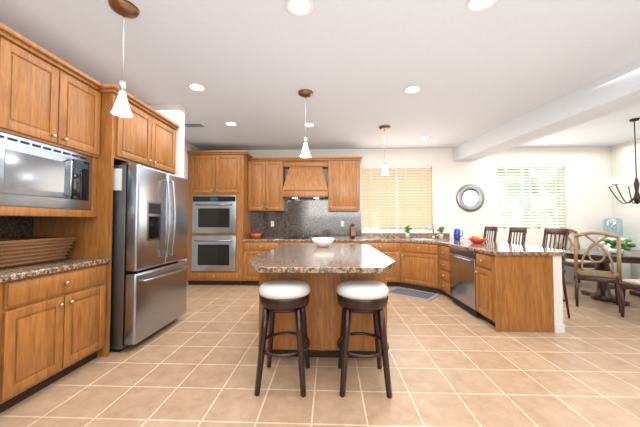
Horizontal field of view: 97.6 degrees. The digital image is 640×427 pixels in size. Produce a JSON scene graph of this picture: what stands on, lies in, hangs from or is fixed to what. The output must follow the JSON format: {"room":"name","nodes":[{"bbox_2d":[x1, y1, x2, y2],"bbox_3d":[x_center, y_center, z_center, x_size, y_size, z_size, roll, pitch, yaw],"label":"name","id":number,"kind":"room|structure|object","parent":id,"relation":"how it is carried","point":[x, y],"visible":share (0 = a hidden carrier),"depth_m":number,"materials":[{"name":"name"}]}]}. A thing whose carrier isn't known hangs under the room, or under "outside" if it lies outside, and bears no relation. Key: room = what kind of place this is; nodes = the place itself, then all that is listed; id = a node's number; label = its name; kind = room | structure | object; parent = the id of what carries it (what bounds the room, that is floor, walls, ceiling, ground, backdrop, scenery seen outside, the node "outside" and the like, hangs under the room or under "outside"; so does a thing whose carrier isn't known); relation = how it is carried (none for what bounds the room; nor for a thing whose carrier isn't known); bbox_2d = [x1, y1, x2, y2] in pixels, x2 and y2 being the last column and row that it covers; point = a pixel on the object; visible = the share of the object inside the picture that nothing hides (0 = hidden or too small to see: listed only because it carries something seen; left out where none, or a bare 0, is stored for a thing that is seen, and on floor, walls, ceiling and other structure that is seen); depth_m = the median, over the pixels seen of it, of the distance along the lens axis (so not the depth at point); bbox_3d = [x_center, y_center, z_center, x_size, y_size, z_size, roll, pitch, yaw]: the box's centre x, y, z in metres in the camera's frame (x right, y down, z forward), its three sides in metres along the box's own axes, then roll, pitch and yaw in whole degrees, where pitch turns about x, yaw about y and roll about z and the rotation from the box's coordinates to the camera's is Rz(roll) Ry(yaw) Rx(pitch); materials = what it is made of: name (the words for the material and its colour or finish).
{"room":"kitchen and dining room","nodes":[
{"label":"kitchen and dining room","id":0,"kind":"room"},
{"bbox_2d":[148,104,184,177],"bbox_3d":[-2.385,-0.055,3.961,0.850,2.950,0.140,0,-2,2],"label":"wall","id":1,"kind":"structure","parent":0,"point":[175,113],"depth_m":3.92,"materials":[{"name":"paint"}]},
{"bbox_2d":[184,141,201,284],"bbox_3d":[-2.957,-0.115,1.971,0.150,2.950,9.220,0,-2,2],"label":"wall","id":2,"kind":"structure","parent":0,"point":[188,146],"depth_m":5.76,"materials":[{"name":"paint"}]},
{"bbox_2d":[0,27,15,130],"bbox_3d":[-2.547,-0.925,1.491,0.697,0.680,0.984,0,-2,2],"label":"upper cabinet","id":3,"kind":"object","parent":2,"relation":"attached to","point":[7,40],"depth_m":1.95,"materials":[{"name":"brown wood"}]},
{"bbox_2d":[0,127,98,210],"bbox_3d":[-2.509,-0.300,2.303,0.714,0.510,0.913,0,-2,2],"label":"microwave","id":4,"kind":"object","parent":2,"relation":"attached to","point":[36,174],"depth_m":2.22,"materials":[{"name":"silver metal"}]},
{"bbox_2d":[12,39,100,154],"bbox_3d":[-2.518,-0.900,2.313,0.697,0.680,0.930,0,-2,2],"label":"upper cabinet","id":5,"kind":"object","parent":2,"relation":"attached to","point":[50,109],"depth_m":2.28,"materials":[{"name":"brown wood"}]},
{"bbox_2d":[0,282,639,426],"bbox_3d":[1.665,1.414,1.760,9.400,0.120,9.220,0,-2,2],"label":"floor","id":6,"kind":"structure","parent":0,"point":[452,364],"depth_m":2.34,"materials":[{"name":"tile"}]},
{"bbox_2d":[0,281,19,412],"bbox_3d":[-2.498,0.891,1.424,0.797,0.905,1.004,0,-2,2],"label":"base cabinet","id":7,"kind":"object","parent":6,"relation":"on","point":[10,291],"depth_m":1.88,"materials":[{"name":"brown wood"}]},
{"bbox_2d":[16,265,106,403],"bbox_3d":[-2.468,0.916,2.247,0.797,0.905,0.952,0,-2,2],"label":"base cabinet","id":8,"kind":"object","parent":6,"relation":"on","point":[52,320],"depth_m":2.23,"materials":[{"name":"brown wood"}]},
{"bbox_2d":[0,258,109,284],"bbox_3d":[-2.485,0.421,1.583,0.811,0.044,2.310,0,-2,2],"label":"countertop","id":9,"kind":"structure","parent":8,"relation":"on","point":[17,273],"depth_m":2.20,"materials":[{"name":"brown stone"}]},
{"bbox_2d":[0,237,77,268],"bbox_3d":[-2.498,0.315,2.332,0.400,0.209,0.633,0,-2,2],"label":"wicker basket","id":10,"kind":"object","parent":9,"relation":"on","point":[15,252],"visible":1,"depth_m":2.29,"materials":[{"name":"brown wicker"}]},
{"bbox_2d":[33,84,178,356],"bbox_3d":[-2.405,0.077,3.290,0.851,2.645,1.185,0,-2,2],"label":"tall cabinet","id":11,"kind":"object","parent":6,"relation":"on","point":[144,135],"visible":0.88,"depth_m":2.77,"materials":[{"name":"brown wood"}]},
{"bbox_2d":[110,162,188,351],"bbox_3d":[-2.237,0.448,3.310,1.012,1.905,1.010,0,-2,2],"label":"refrigerator","id":12,"kind":"object","parent":6,"relation":"on","point":[149,266],"visible":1,"depth_m":2.94,"materials":[{"name":"grey metal"}]},
{"bbox_2d":[187,150,252,284],"bbox_3d":[-2.122,0.101,6.034,1.221,2.765,0.722,0,-2,2],"label":"tall cabinet","id":13,"kind":"object","parent":6,"relation":"on","point":[219,223],"visible":0.96,"depth_m":5.74,"materials":[{"name":"brown wood"}]},
{"bbox_2d":[243,255,259,284],"bbox_3d":[-1.147,1.030,6.004,0.807,0.906,0.657,0,-2,2],"label":"base cabinet","id":14,"kind":"object","parent":6,"relation":"on","point":[250,275],"depth_m":5.69,"materials":[{"name":"brown wood"}]},
{"bbox_2d":[254,279,309,396],"bbox_3d":[-0.292,0.969,2.313,0.426,0.808,0.456,0,-2,2],"label":"stool","id":15,"kind":"object","parent":6,"relation":"on","point":[284,295],"visible":1,"depth_m":2.16,"materials":[{"name":"brown wood"}]},
{"bbox_2d":[259,272,386,357],"bbox_3d":[0.051,0.954,3.491,1.270,0.905,1.731,0,-2,2],"label":"kitchen island","id":16,"kind":"object","parent":6,"relation":"on","point":[323,272],"depth_m":2.64,"materials":[{"name":"brown wood"}]},
{"bbox_2d":[250,244,394,275],"bbox_3d":[0.043,0.472,3.283,1.330,0.045,2.250,0,-2,2],"label":"island countertop","id":17,"kind":"structure","parent":16,"relation":"on","point":[362,258],"depth_m":2.61,"materials":[{"name":"brown stone"}]},
{"bbox_2d":[312,237,333,246],"bbox_3d":[0.041,0.407,3.941,0.320,0.124,0.320,0,-2,2],"label":"bowl","id":18,"kind":"object","parent":17,"relation":"on","point":[322,241],"visible":1,"depth_m":3.84,"materials":[{"name":"white ceramic"}]},
{"bbox_2d":[336,279,391,397],"bbox_3d":[0.348,0.969,2.301,0.426,0.808,0.456,0,-2,2],"label":"stool","id":19,"kind":"object","parent":6,"relation":"on","point":[363,296],"visible":1,"depth_m":2.14,"materials":[{"name":"brown wood"}]},
{"bbox_2d":[386,255,398,285],"bbox_3d":[1.182,1.028,5.921,0.822,0.906,0.657,0,-2,2],"label":"base cabinet","id":20,"kind":"object","parent":6,"relation":"on","point":[393,273],"depth_m":5.58,"materials":[{"name":"brown wood"}]},
{"bbox_2d":[388,287,439,300],"bbox_3d":[1.654,1.447,5.073,0.840,0.013,0.540,-1,-2,40],"label":"area rug","id":21,"kind":"object","parent":6,"relation":"on","point":[417,294],"visible":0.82,"depth_m":5.04,"materials":[{"name":"grey fabric"}]},
{"bbox_2d":[399,255,438,293],"bbox_3d":[1.870,1.112,5.303,0.540,0.700,0.522,0,-2,2],"label":"base cabinet","id":22,"kind":"object","parent":6,"relation":"on","point":[417,272],"depth_m":5.28,"materials":[{"name":"brown wood"}]},
{"bbox_2d":[439,255,446,295],"bbox_3d":[2.463,0.992,4.764,0.700,0.906,0.447,0,-2,2],"label":"base cabinet","id":23,"kind":"object","parent":6,"relation":"on","point":[442,258],"depth_m":4.86,"materials":[{"name":"brown wood"}]},
{"bbox_2d":[447,255,474,315],"bbox_3d":[2.439,0.973,4.108,0.700,0.906,0.865,0,-2,2],"label":"dishwasher","id":24,"kind":"object","parent":6,"relation":"on","point":[459,289],"depth_m":4.17,"materials":[{"name":"silver metal"}]},
{"bbox_2d":[483,226,497,241],"bbox_3d":[3.218,0.868,5.645,0.509,1.212,0.440,0,-2,2],"label":"counter chair","id":25,"kind":"object","parent":6,"relation":"on","point":[490,229],"visible":0.21,"depth_m":5.62,"materials":[{"name":"brown wood"}]},
{"bbox_2d":[471,255,554,330],"bbox_3d":[2.420,0.956,3.560,0.700,0.906,0.373,0,-2,2],"label":"base cabinet","id":26,"kind":"object","parent":6,"relation":"on","point":[503,287],"depth_m":3.33,"materials":[{"name":"brown wood"}]},
{"bbox_2d":[243,239,566,254],"bbox_3d":[0.749,0.519,4.821,4.708,0.044,2.916,0,-2,2],"label":"countertop","id":27,"kind":"structure","parent":26,"relation":"on","point":[250,246],"depth_m":5.29,"materials":[{"name":"brown stone"}]},
{"bbox_2d":[250,233,261,237],"bbox_3d":[-1.384,0.484,6.061,0.270,0.099,0.270,0,-2,2],"label":"bowl","id":28,"kind":"object","parent":27,"relation":"on","point":[255,235],"visible":1,"depth_m":5.99,"materials":[{"name":"orange ceramic"}]},
{"bbox_2d":[283,236,322,238],"bbox_3d":[-0.310,0.515,6.022,0.910,0.034,0.440,0,-2,2],"label":"cooktop","id":29,"kind":"object","parent":27,"relation":"in","point":[299,237],"visible":0.79,"depth_m":5.86,"materials":[{"name":"black metal"}]},
{"bbox_2d":[350,224,355,237],"bbox_3d":[0.719,0.379,6.124,0.100,0.302,0.198,0,-2,2],"label":"knife block","id":30,"kind":"object","parent":27,"relation":"on","point":[352,232],"visible":1,"depth_m":6.07,"materials":[{"name":"brown wood"}]},
{"bbox_2d":[411,223,446,240],"bbox_3d":[2.167,0.360,5.614,0.550,0.320,0.720,2,-2,-44],"label":"sink faucet","id":31,"kind":"object","parent":27,"relation":"on","point":[433,238],"visible":1,"depth_m":5.57,"materials":[{"name":"silver metal"}]},
{"bbox_2d":[437,226,444,238],"bbox_3d":[2.552,0.400,5.898,0.146,0.256,0.146,0,-2,2],"label":"potted plant","id":32,"kind":"object","parent":27,"relation":"on","point":[440,230],"depth_m":5.87,"materials":[{"name":"green plant"}]},
{"bbox_2d":[454,229,462,239],"bbox_3d":[2.727,0.407,5.516,0.176,0.219,0.120,0,-2,2],"label":"pitcher","id":33,"kind":"object","parent":27,"relation":"on","point":[457,236],"visible":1,"depth_m":5.47,"materials":[{"name":"blue glass"}]},
{"bbox_2d":[468,236,486,242],"bbox_3d":[2.618,0.433,4.649,0.300,0.114,0.300,0,-2,2],"label":"fruit bowl","id":34,"kind":"object","parent":27,"relation":"on","point":[477,239],"visible":1,"depth_m":4.58,"materials":[{"name":"red ceramic"}]},
{"bbox_2d":[508,227,526,244],"bbox_3d":[3.189,0.843,4.836,0.509,1.212,0.440,0,-2,2],"label":"counter chair","id":35,"kind":"object","parent":6,"relation":"on","point":[520,230],"visible":0.31,"depth_m":4.81,"materials":[{"name":"brown wood"}]},
{"bbox_2d":[542,228,569,317],"bbox_3d":[3.160,0.818,4.017,0.509,1.212,0.440,0,-2,2],"label":"counter chair","id":36,"kind":"object","parent":6,"relation":"on","point":[564,232],"visible":0.46,"depth_m":3.87,"materials":[{"name":"brown wood"}]},
{"bbox_2d":[554,228,595,282],"bbox_3d":[5.311,0.894,5.790,0.520,1.168,0.581,0,-2,2],"label":"dining chair","id":37,"kind":"object","parent":6,"relation":"on","point":[586,264],"visible":0.4,"depth_m":5.76,"materials":[{"name":"brown wood"}]},
{"bbox_2d":[574,231,621,312],"bbox_3d":[4.286,0.850,4.347,0.520,1.168,0.581,-2,-2,42],"label":"dining chair","id":38,"kind":"object","parent":6,"relation":"on","point":[613,277],"visible":0.98,"depth_m":4.19,"materials":[{"name":"brown wood"}]},
{"bbox_2d":[566,249,639,305],"bbox_3d":[5.172,1.050,4.689,2.082,0.785,1.363,0,-2,2],"label":"dining table","id":39,"kind":"object","parent":6,"relation":"on","point":[603,292],"visible":0.65,"depth_m":4.62,"materials":[{"name":"brown wood"}]},
{"bbox_2d":[600,238,635,253],"bbox_3d":[4.821,0.523,4.523,0.361,0.258,0.418,0,-2,2],"label":"flower vase","id":40,"kind":"object","parent":39,"relation":"on","point":[625,246],"visible":0.83,"depth_m":4.47,"materials":[{"name":"white ceramic"}]},
{"bbox_2d":[598,218,630,283],"bbox_3d":[6.030,0.785,5.745,0.320,1.380,0.325,0,-2,2],"label":"water cooler","id":41,"kind":"object","parent":6,"relation":"on","point":[626,271],"visible":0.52,"depth_m":5.63,"materials":[{"name":"white"}]},
{"bbox_2d":[619,279,639,316],"bbox_3d":[4.403,0.828,3.602,0.581,1.168,0.520,0,-2,2],"label":"dining chair","id":42,"kind":"object","parent":6,"relation":"on","point":[630,284],"visible":1,"depth_m":3.81,"materials":[{"name":"brown wood"}]},
{"bbox_2d":[0,0,639,150],"bbox_3d":[1.665,-1.655,1.853,9.400,0.120,9.220,0,-2,2],"label":"ceiling","id":43,"kind":"structure","parent":0,"point":[254,67],"depth_m":2.88,"materials":[{"name":"paint"}]},
{"bbox_2d":[108,0,139,116],"bbox_3d":[-1.506,-1.170,2.142,0.200,0.829,0.200,0,-2,2],"label":"pendant light","id":44,"kind":"object","parent":43,"relation":"hanging from","point":[124,9],"visible":0.98,"depth_m":2.12,"materials":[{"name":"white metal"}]},
{"bbox_2d":[185,123,205,126],"bbox_3d":[-2.134,-1.498,4.747,0.340,0.015,0.200,0,-2,2],"label":"ceiling vent","id":45,"kind":"object","parent":43,"relation":"in","point":[194,125],"visible":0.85,"depth_m":4.74,"materials":[{"name":"white metal"}]},
{"bbox_2d":[187,83,205,91],"bbox_3d":[-1.510,-1.542,3.434,0.213,0.008,0.213,0,-2,-7],"label":"recessed light","id":46,"kind":"object","parent":43,"relation":"in","point":[193,86],"depth_m":3.43,"materials":[{"name":"white"}]},
{"bbox_2d":[224,122,237,125],"bbox_3d":[-1.495,-1.503,4.704,0.213,0.008,0.213,0,-2,-7],"label":"recessed light","id":47,"kind":"object","parent":43,"relation":"in","point":[226,123],"depth_m":4.70,"materials":[{"name":"white"}]},
{"bbox_2d":[286,0,313,16],"bbox_3d":[-0.156,-1.581,2.136,0.213,0.008,0.213,0,-2,-7],"label":"recessed light","id":48,"kind":"object","parent":43,"relation":"in","point":[300,8],"depth_m":2.15,"materials":[{"name":"white"}]},
{"bbox_2d":[298,89,312,157],"bbox_3d":[-0.184,-1.132,3.565,0.200,0.819,0.200,0,-2,2],"label":"pendant light","id":49,"kind":"object","parent":43,"relation":"hanging from","point":[305,94],"visible":1,"depth_m":3.54,"materials":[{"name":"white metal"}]},
{"bbox_2d":[303,123,315,126],"bbox_3d":[-0.182,-1.501,4.757,0.213,0.008,0.213,0,-2,-7],"label":"recessed light","id":50,"kind":"object","parent":43,"relation":"in","point":[307,124],"depth_m":4.76,"materials":[{"name":"white"}]},
{"bbox_2d":[379,125,390,174],"bbox_3d":[1.123,-1.088,4.848,0.200,0.829,0.200,0,-2,2],"label":"pendant light","id":51,"kind":"object","parent":43,"relation":"hanging from","point":[384,170],"visible":1,"depth_m":4.81,"materials":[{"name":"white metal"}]},
{"bbox_2d":[404,86,421,93],"bbox_3d":[1.154,-1.540,3.489,0.213,0.008,0.213,0,-2,-7],"label":"recessed light","id":52,"kind":"object","parent":43,"relation":"in","point":[411,89],"depth_m":3.48,"materials":[{"name":"white"}]},
{"bbox_2d":[419,136,429,139],"bbox_3d":[2.046,-1.479,5.498,0.213,0.008,0.213,2,-2,-43],"label":"recessed light","id":53,"kind":"object","parent":43,"relation":"in","point":[425,137],"depth_m":5.51,"materials":[{"name":"white"}]},
{"bbox_2d":[467,0,497,11],"bbox_3d":[1.214,-1.582,2.087,0.213,0.008,0.213,0,-2,-7],"label":"recessed light","id":54,"kind":"object","parent":43,"relation":"in","point":[472,5],"depth_m":2.12,"materials":[{"name":"white"}]},
{"bbox_2d":[453,60,639,161],"bbox_3d":[3.559,-1.446,1.779,0.417,0.299,9.026,0,-2,-5],"label":"ceiling beam","id":55,"kind":"structure","parent":43,"relation":"attached to","point":[618,90],"depth_m":3.73,"materials":[{"name":"paint"}]},
{"bbox_2d":[605,118,639,203],"bbox_3d":[5.042,-0.829,4.470,0.740,1.369,0.652,0,-2,2],"label":"chandelier","id":56,"kind":"object","parent":43,"relation":"hanging from","point":[636,197],"visible":1,"depth_m":4.47,"materials":[{"name":"grey metal"}]},
{"bbox_2d":[404,225,411,237],"bbox_3d":[1.914,0.392,6.088,0.147,0.285,0.140,0,-2,2],"label":"potted plant","id":57,"kind":"object","parent":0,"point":[407,234],"depth_m":6.06,"materials":[{"name":"green plant"}]},
{"bbox_2d":[207,147,612,276],"bbox_3d":[1.827,0.017,6.336,9.100,2.950,0.150,0,-2,2],"label":"wall","id":58,"kind":"structure","parent":0,"point":[587,197],"depth_m":6.20,"materials":[{"name":"paint"}]},
{"bbox_2d":[247,157,362,210],"bbox_3d":[-0.324,-0.627,6.113,2.473,1.145,0.481,0,-2,2],"label":"wall cabinets","id":59,"kind":"object","parent":58,"relation":"attached to","point":[272,186],"visible":1,"depth_m":5.99,"materials":[{"name":"brown wood"}]},
{"bbox_2d":[362,170,432,231],"bbox_3d":[1.732,-0.328,6.346,1.570,1.480,0.138,0,-2,2],"label":"window","id":60,"kind":"structure","parent":58,"relation":"in","point":[395,207],"depth_m":6.38,"materials":[{"name":"white"}]},
{"bbox_2d":[362,166,431,230],"bbox_3d":[1.731,-0.339,6.319,1.550,1.454,0.072,0,-2,2],"label":"window blinds","id":61,"kind":"object","parent":60,"relation":"attached to","point":[397,217],"visible":0.94,"depth_m":6.31,"materials":[{"name":"white"}]},
{"bbox_2d":[363,235,450,238],"bbox_3d":[1.894,0.489,6.230,1.940,0.101,0.021,0,-2,2],"label":"backsplash","id":62,"kind":"structure","parent":58,"relation":"attached to","point":[364,236],"depth_m":6.21,"materials":[{"name":"brown stone"}]},
{"bbox_2d":[456,184,484,211],"bbox_3d":[3.333,-0.342,6.197,0.610,0.610,0.035,0,-2,2],"label":"round wall mirror","id":63,"kind":"object","parent":58,"relation":"attached to","point":[470,197],"visible":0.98,"depth_m":6.19,"materials":[{"name":"grey mirror"}]},
{"bbox_2d":[497,169,562,230],"bbox_3d":[4.670,-0.346,6.242,1.470,1.470,0.138,0,-2,2],"label":"window","id":64,"kind":"structure","parent":58,"relation":"in","point":[533,198],"depth_m":6.28,"materials":[{"name":"white"}]},
{"bbox_2d":[497,165,565,229],"bbox_3d":[4.669,-0.358,6.215,1.450,1.444,0.072,0,-2,2],"label":"window blinds","id":65,"kind":"object","parent":64,"relation":"attached to","point":[530,199],"visible":0.9,"depth_m":6.21,"materials":[{"name":"white"}]},
{"bbox_2d":[565,277,592,281],"bbox_3d":[4.654,1.436,6.107,3.364,0.100,0.011,0,-2,2],"label":"baseboard","id":66,"kind":"structure","parent":58,"relation":"attached to","point":[569,279],"depth_m":6.06,"materials":[{"name":"white"}]},
{"bbox_2d":[610,139,639,278],"bbox_3d":[6.287,-0.125,1.641,0.150,2.950,9.220,0,-2,2],"label":"wall","id":67,"kind":"structure","parent":0,"point":[623,164],"depth_m":5.79,"materials":[{"name":"paint"}]},
{"label":"outside","id":68,"kind":"structure","parent":0,"visible":0},
{"bbox_2d":[363,170,428,229],"bbox_3d":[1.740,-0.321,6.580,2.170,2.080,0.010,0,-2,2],"label":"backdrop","id":69,"kind":"structure","parent":68,"point":[393,228],"depth_m":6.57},
{"bbox_2d":[497,169,559,228],"bbox_3d":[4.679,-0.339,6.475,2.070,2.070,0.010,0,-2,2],"label":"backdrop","id":70,"kind":"structure","parent":68,"point":[531,197],"depth_m":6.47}
]}

